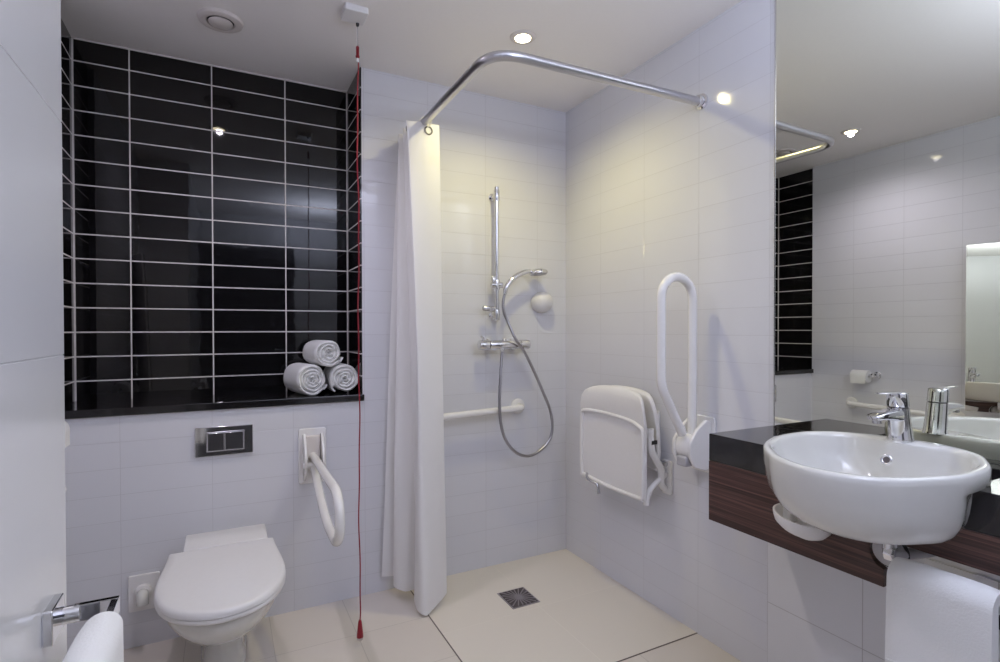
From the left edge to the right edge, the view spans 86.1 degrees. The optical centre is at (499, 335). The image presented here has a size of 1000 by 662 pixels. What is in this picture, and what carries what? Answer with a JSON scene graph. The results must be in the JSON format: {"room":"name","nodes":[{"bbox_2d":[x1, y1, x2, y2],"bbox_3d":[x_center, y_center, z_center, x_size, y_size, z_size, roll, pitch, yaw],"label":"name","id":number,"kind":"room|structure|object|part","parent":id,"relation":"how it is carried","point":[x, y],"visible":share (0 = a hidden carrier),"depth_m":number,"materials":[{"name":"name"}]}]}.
{"room":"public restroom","nodes":[
{"label":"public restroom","id":0,"kind":"room"},
{"bbox_2d":[0,0,66,661],"bbox_3d":[-0.462,0.012,-0.019,0.400,2.400,1.695,0,1,-27],"label":"wall","id":1,"kind":"structure","parent":0,"point":[32,397],"depth_m":0.68,"materials":[{"name":"white tile"}]},
{"bbox_2d":[41,593,119,647],"bbox_3d":[-0.452,0.398,0.490,0.080,0.048,0.668,0,1,-27],"label":"towel rail","id":2,"kind":"object","parent":1,"relation":"attached to","point":[55,615],"visible":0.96,"depth_m":0.76,"materials":[{"name":"silver metal"}]},
{"bbox_3d":[-0.622,0.396,0.745,0.012,0.048,0.060,0,1,-27],"label":"mounting plate","id":3,"kind":"part","parent":2,"relation":"part of","materials":[{"name":"silver metal"}]},
{"bbox_2d":[62,611,123,661],"bbox_3d":[-0.453,0.556,0.551,0.066,0.366,0.390,0,1,-27],"label":"towel","id":4,"kind":"object","parent":2,"relation":"hanging from","point":[100,639],"visible":1,"depth_m":0.67,"materials":[{"name":"white fabric"}]},
{"bbox_3d":[-0.586,0.398,0.777,0.054,0.024,0.010,0,1,-27],"label":"arm","id":5,"kind":"part","parent":2,"relation":"part of","materials":[{"name":"silver metal"}]},
{"bbox_2d":[61,19,74,406],"bbox_3d":[-1.708,-0.462,2.031,0.080,1.530,0.288,0,1,-27],"label":"wall","id":6,"kind":"structure","parent":0,"point":[66,86],"depth_m":2.10,"materials":[{"name":"black tile"}]},
{"bbox_2d":[73,39,346,401],"bbox_3d":[-1.267,-0.467,2.466,1.142,1.530,0.080,0,1,-27],"label":"wall","id":7,"kind":"structure","parent":0,"point":[211,220],"depth_m":2.38,"materials":[{"name":"black tile"}]},
{"bbox_2d":[71,38,76,401],"bbox_3d":[-1.734,-0.469,2.177,0.006,1.479,0.004,0,1,-27],"label":"trim","id":8,"kind":"structure","parent":7,"relation":"attached to","point":[72,75],"depth_m":2.18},
{"bbox_2d":[71,37,345,92],"bbox_3d":[-1.248,-1.209,2.421,1.102,0.005,0.004,0,1,-27],"label":"trim","id":9,"kind":"structure","parent":7,"relation":"attached to","point":[71,37],"depth_m":2.38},
{"bbox_2d":[346,92,347,364],"bbox_3d":[-0.765,-0.475,2.677,0.005,1.479,0.004,0,1,-27],"label":"trim","id":10,"kind":"structure","parent":7,"relation":"attached to","point":[346,92],"depth_m":2.67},
{"bbox_2d":[65,67,565,651],"bbox_3d":[-0.681,0.026,2.576,2.390,2.520,0.308,0,1,-27],"label":"wall","id":11,"kind":"structure","parent":0,"point":[136,485],"depth_m":2.48,"materials":[{"name":"white tile"}]},
{"bbox_2d":[128,571,159,612],"bbox_3d":[-1.345,0.985,2.015,0.102,0.137,0.098,0,1,-27],"label":"plate","id":12,"kind":"object","parent":11,"relation":"attached to","point":[141,587],"visible":0.94,"depth_m":2.03,"materials":[{"name":"white plastic"}]},
{"bbox_2d":[65,389,363,418],"bbox_3d":[-1.176,0.285,2.306,1.108,0.030,0.300,0,1,-27],"label":"niche ledge","id":13,"kind":"object","parent":11,"relation":"on","point":[104,408],"visible":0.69,"depth_m":2.19,"materials":[{"name":"black stone"}]},
{"bbox_2d":[283,363,326,395],"bbox_3d":[-0.885,0.199,2.434,0.137,0.140,0.198,-1,1,-40],"label":"rolled towel","id":14,"kind":"object","parent":13,"relation":"on","point":[302,378],"visible":1,"depth_m":2.37,"materials":[{"name":"white fabric"}]},
{"bbox_2d":[323,363,357,391],"bbox_3d":[-0.748,0.194,2.506,0.132,0.124,0.200,0,1,-27],"label":"rolled towel","id":15,"kind":"object","parent":13,"relation":"on","point":[344,377],"visible":0.98,"depth_m":2.43,"materials":[{"name":"white fabric"}]},
{"bbox_2d":[302,340,342,366],"bbox_3d":[-0.814,0.082,2.459,0.129,0.119,0.198,-1,1,-36],"label":"rolled towel","id":16,"kind":"object","parent":15,"relation":"on","point":[326,353],"visible":1,"depth_m":2.39,"materials":[{"name":"white fabric"}]},
{"bbox_2d":[195,424,252,457],"bbox_3d":[-1.118,0.428,2.171,0.210,0.118,0.018,0,1,-27],"label":"flush plate","id":17,"kind":"object","parent":11,"relation":"attached to","point":[232,439],"visible":1,"depth_m":2.17,"materials":[{"name":"silver metal"}]},
{"bbox_2d":[298,427,344,546],"bbox_3d":[-0.673,0.567,2.052,0.116,0.321,0.641,0,1,-27],"label":"rail","id":18,"kind":"object","parent":11,"relation":"attached to","point":[312,468],"visible":1,"depth_m":2.19,"materials":[{"name":"white metal"}]},
{"bbox_3d":[-0.818,0.524,2.332,0.116,0.240,0.009,0,1,-27],"label":"wall plate","id":19,"kind":"part","parent":18,"relation":"part of","materials":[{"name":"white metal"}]},
{"bbox_2d":[443,398,524,419],"bbox_3d":[-0.106,0.381,2.659,0.564,0.096,0.078,0,1,-27],"label":"grab rail","id":20,"kind":"object","parent":11,"relation":"attached to","point":[517,406],"visible":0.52,"depth_m":2.64,"materials":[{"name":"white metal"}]},
{"bbox_2d":[482,187,502,319],"bbox_3d":[-0.045,-0.408,2.686,0.108,0.666,0.074,0,1,-27],"label":"slide rail","id":21,"kind":"object","parent":11,"relation":"attached to","point":[495,284],"visible":1,"depth_m":2.67,"materials":[{"name":"silver metal"}]},
{"bbox_2d":[498,268,553,457],"bbox_3d":[0.124,0.139,2.745,0.328,0.970,0.098,0,1,-27],"label":"shower","id":22,"kind":"object","parent":21,"relation":"attached to","point":[538,271],"visible":1,"depth_m":2.69,"materials":[{"name":"silver metal"}]},
{"bbox_3d":[0.090,-0.271,2.719,0.171,0.135,0.028,0,1,-30],"label":"handle","id":23,"kind":"part","parent":22,"relation":"part of","materials":[{"name":"silver metal"}]},
{"bbox_2d":[477,335,530,351],"bbox_3d":[0.014,0.043,2.712,0.288,0.086,0.088,0,1,-27],"label":"shower mixer","id":24,"kind":"object","parent":11,"relation":"attached to","point":[484,344],"visible":0.96,"depth_m":2.67,"materials":[{"name":"silver metal"}]},
{"bbox_3d":[-0.081,0.049,2.643,0.056,0.051,0.051,0,1,-27],"label":"control knob","id":25,"kind":"part","parent":24,"relation":"part of","materials":[{"name":"silver metal"}]},
{"bbox_3d":[0.125,0.047,2.749,0.056,0.051,0.051,0,1,-27],"label":"control knob","id":26,"kind":"part","parent":24,"relation":"part of","materials":[{"name":"silver metal"}]},
{"bbox_2d":[531,292,552,312],"bbox_3d":[0.231,-0.173,2.834,0.121,0.112,0.066,0,1,-27],"label":"wall fitting","id":27,"kind":"object","parent":11,"relation":"attached to","point":[541,302],"visible":1,"depth_m":2.81,"materials":[{"name":"white plastic"}]},
{"bbox_2d":[421,50,707,125],"bbox_3d":[0.170,-0.915,2.287,0.931,0.060,0.970,0,1,-27],"label":"rail","id":28,"kind":"object","parent":11,"relation":"attached to","point":[700,101],"visible":0.79,"depth_m":1.86,"materials":[{"name":"metal"}]},
{"bbox_2d":[382,116,446,615],"bbox_3d":[-0.387,0.122,2.380,0.301,2.116,0.181,0,1,42],"label":"shower curtain","id":29,"kind":"object","parent":28,"relation":"hanging from","point":[414,533],"visible":0.99,"depth_m":2.33,"materials":[{"name":"white fabric"}]},
{"bbox_2d":[347,67,361,393],"bbox_3d":[-0.696,-0.468,2.554,0.006,1.530,0.286,0,1,-27],"label":"wall","id":30,"kind":"structure","parent":0,"point":[352,187],"depth_m":2.54,"materials":[{"name":"black tile"}]},
{"bbox_2d":[61,0,741,112],"bbox_3d":[-0.009,-1.251,1.201,2.440,0.100,3.468,0,1,-27],"label":"ceiling","id":31,"kind":"structure","parent":0,"point":[302,41],"depth_m":2.16,"materials":[{"name":"paint"}]},
{"bbox_2d":[197,7,243,32],"bbox_3d":[-1.071,-1.198,2.050,0.160,0.023,0.160,0,1,-27],"label":"ceiling vent","id":32,"kind":"object","parent":31,"relation":"in","point":[220,20],"visible":1,"depth_m":2.03,"materials":[{"name":"plastic"}]},
{"bbox_2d":[341,2,368,640],"bbox_3d":[-0.541,-0.018,2.006,0.086,2.381,0.090,0,1,-27],"label":"pull cord","id":33,"kind":"object","parent":31,"relation":"hanging from","point":[352,13],"visible":1,"depth_m":2.04,"materials":[{"name":"red fabric"}]},
{"bbox_3d":[-0.539,0.033,2.044,0.011,2.138,0.008,0,1,-27],"label":"red cord","id":34,"kind":"part","parent":33,"relation":"part of","materials":[{"name":"fabric"}]},
{"bbox_3d":[-0.538,1.127,2.055,0.025,0.066,0.025,0,1,-27],"label":"cord pull","id":35,"kind":"part","parent":33,"relation":"part of","materials":[{"name":"red plastic"}]},
{"bbox_2d":[510,30,535,44],"bbox_3d":[0.093,-1.207,2.172,0.106,0.010,0.106,0,1,-27],"label":"recessed light","id":36,"kind":"object","parent":31,"relation":"in","point":[522,37],"visible":1,"depth_m":2.16,"materials":[{"name":"plastic"}]},
{"bbox_2d":[124,549,740,661],"bbox_3d":[0.057,1.250,1.051,2.290,0.101,3.100,0,1,-27],"label":"floor","id":37,"kind":"structure","parent":0,"point":[582,614],"depth_m":2.17,"materials":[{"name":"beige tile"}]},
{"bbox_2d":[154,524,285,661],"bbox_3d":[-0.951,0.979,1.839,0.372,0.430,0.772,0,1,-27],"label":"toilet","id":38,"kind":"object","parent":37,"relation":"on","point":[212,593],"visible":1,"depth_m":1.67,"materials":[{"name":"ceramic"}]},
{"bbox_3d":[-0.892,0.797,1.724,0.372,0.015,0.517,0,1,-27],"label":"seat","id":39,"kind":"part","parent":38,"relation":"part of","materials":[{"name":"white plastic"}]},
{"bbox_3d":[-0.892,0.777,1.723,0.372,0.024,0.517,0,1,-27],"label":"lid","id":40,"kind":"part","parent":38,"relation":"part of","materials":[{"name":"white plastic"}]},
{"bbox_2d":[497,587,539,608],"bbox_3d":[0.083,1.183,2.414,0.138,0.005,0.154,0,1,-27],"label":"floor drain","id":41,"kind":"object","parent":37,"relation":"on","point":[518,597],"visible":1,"depth_m":2.41,"materials":[{"name":"metal"}]},
{"bbox_2d":[411,591,461,661],"bbox_3d":[-0.230,1.189,2.127,0.004,0.002,0.924,0,1,-27],"label":"trim","id":42,"kind":"structure","parent":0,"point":[411,591],"depth_m":2.10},
{"bbox_2d":[617,633,696,661],"bbox_3d":[0.383,1.190,1.925,0.909,0.002,0.004,0,1,-27],"label":"trim","id":43,"kind":"structure","parent":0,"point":[694,633],"depth_m":2.04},
{"bbox_2d":[566,0,999,661],"bbox_3d":[1.115,0.034,1.585,0.106,2.520,3.100,0,1,-27],"label":"wall","id":44,"kind":"structure","parent":0,"point":[657,187],"depth_m":2.13,"materials":[{"name":"white tile"}]},
{"bbox_2d":[580,385,672,505],"bbox_3d":[0.551,0.481,2.409,0.158,0.503,0.459,0,1,-27],"label":"shower bench","id":45,"kind":"object","parent":44,"relation":"attached to","point":[620,425],"visible":1,"depth_m":2.33,"materials":[{"name":"white plastic"}]},
{"bbox_3d":[0.567,0.402,2.430,0.050,0.339,0.423,0,1,-27],"label":"panel","id":46,"kind":"part","parent":45,"relation":"part of","materials":[{"name":"white plastic"}]},
{"bbox_3d":[0.651,0.640,2.237,0.128,0.128,0.026,0,1,-27],"label":"hinge arm","id":47,"kind":"part","parent":45,"relation":"part of","materials":[{"name":"white metal"}]},
{"bbox_3d":[0.658,0.523,2.240,0.107,0.271,0.031,0,1,-27],"label":"hinge arm","id":48,"kind":"part","parent":45,"relation":"part of","materials":[{"name":"white metal"}]},
{"bbox_2d":[656,272,715,472],"bbox_3d":[0.692,0.148,2.044,0.239,0.773,0.124,0,1,-27],"label":"rail","id":49,"kind":"object","parent":44,"relation":"attached to","point":[690,442],"visible":0.97,"depth_m":2.04,"materials":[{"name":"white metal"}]},
{"bbox_3d":[0.794,0.424,2.099,0.010,0.220,0.124,0,1,-27],"label":"wall plate","id":50,"kind":"part","parent":49,"relation":"part of","materials":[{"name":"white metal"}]},
{"bbox_2d":[709,425,999,586],"bbox_3d":[1.169,0.454,0.943,0.403,0.273,1.801,0,1,-27],"label":"countertop","id":51,"kind":"structure","parent":44,"relation":"attached to","point":[741,497],"depth_m":1.43,"materials":[{"name":"black stone"}]},
{"bbox_3d":[0.773,0.458,1.427,0.027,0.075,0.025,0,1,-27],"label":"stem","id":52,"kind":"part","parent":51,"relation":"part of","materials":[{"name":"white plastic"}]},
{"bbox_3d":[0.769,0.474,1.383,0.094,0.105,0.140,0,1,-27],"label":"basin bracket","id":53,"kind":"part","parent":51,"relation":"part of","materials":[{"name":"white ceramic"}]},
{"bbox_2d":[763,431,991,544],"bbox_3d":[0.851,0.351,1.263,0.527,0.157,0.446,0,1,-27],"label":"basin","id":54,"kind":"object","parent":51,"relation":"in","point":[878,489],"visible":0.98,"depth_m":1.09,"materials":[{"name":"ceramic"}]},
{"bbox_2d":[867,391,914,440],"bbox_3d":[1.006,0.209,1.380,0.162,0.127,0.057,0,1,-27],"label":"tap","id":55,"kind":"object","parent":54,"relation":"on","point":[897,414],"visible":1,"depth_m":1.38,"materials":[{"name":"silver metal"}]},
{"bbox_3d":[0.995,0.210,1.375,0.138,0.042,0.041,0,1,-27],"label":"spout","id":56,"kind":"part","parent":55,"relation":"part of","materials":[{"name":"silver metal"}]},
{"bbox_3d":[1.007,0.150,1.380,0.104,0.010,0.037,0,1,-27],"label":"lever","id":57,"kind":"part","parent":55,"relation":"part of","materials":[{"name":"silver metal"}]},
{"bbox_3d":[1.037,0.168,1.396,0.054,0.038,0.049,0,1,-27],"label":"lever","id":58,"kind":"part","parent":55,"relation":"part of","materials":[{"name":"silver metal"}]},
{"bbox_2d":[872,543,934,566],"bbox_3d":[1.015,0.480,1.289,0.346,0.110,0.082,0,1,-27],"label":"trap","id":59,"kind":"object","parent":54,"relation":"attached to","point":[885,553],"visible":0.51,"depth_m":1.21,"materials":[{"name":"metal"}]},
{"bbox_2d":[872,543,903,565],"bbox_3d":[0.888,0.496,1.226,0.024,0.066,0.066,0,1,-27],"label":"cup","id":60,"kind":"object","parent":59,"relation":"on","point":[898,550],"depth_m":1.21,"materials":[{"name":"plastic"}]},
{"bbox_3d":[1.007,0.545,0.957,0.062,0.060,0.517,0,1,-27],"label":"towel rail","id":61,"kind":"object","parent":51,"relation":"attached to","visible":0},
{"bbox_2d":[885,557,999,661],"bbox_3d":[0.903,0.666,1.091,0.090,0.366,0.179,0,1,-27],"label":"hanging towel","id":62,"kind":"object","parent":61,"relation":"hanging from","point":[933,614],"visible":1,"depth_m":1.07,"materials":[{"name":"white fabric"}]},
{"bbox_2d":[773,0,999,463],"bbox_3d":[1.346,-0.440,1.022,0.006,1.511,1.794,0,1,-27],"label":"wall mirror","id":63,"kind":"object","parent":44,"relation":"attached to","point":[887,134],"visible":1,"depth_m":1.50,"materials":[{"name":"silver mirror"}]},
{"bbox_3d":[0.935,-0.448,1.817,0.006,1.511,0.004,0,1,-27],"label":"edge trim","id":64,"kind":"part","parent":63,"relation":"part of","materials":[{"name":"metal"}]},
{"bbox_3d":[-1.306,0.040,1.290,0.100,2.520,1.405,0,1,-27],"label":"wall","id":65,"kind":"structure","parent":0,"visible":0},
{"bbox_3d":[-1.377,0.292,1.612,0.066,0.048,0.172,0,1,-27],"label":"toilet roll holder","id":66,"kind":"object","parent":65,"relation":"attached to","visible":0},
{"bbox_2d":[65,421,69,447],"bbox_3d":[-1.378,0.303,1.635,0.082,0.088,0.100,0,1,-27],"label":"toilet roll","id":67,"kind":"object","parent":66,"relation":"on","point":[67,428],"visible":0.08,"depth_m":1.67,"materials":[{"name":"white paper"}]}
]}

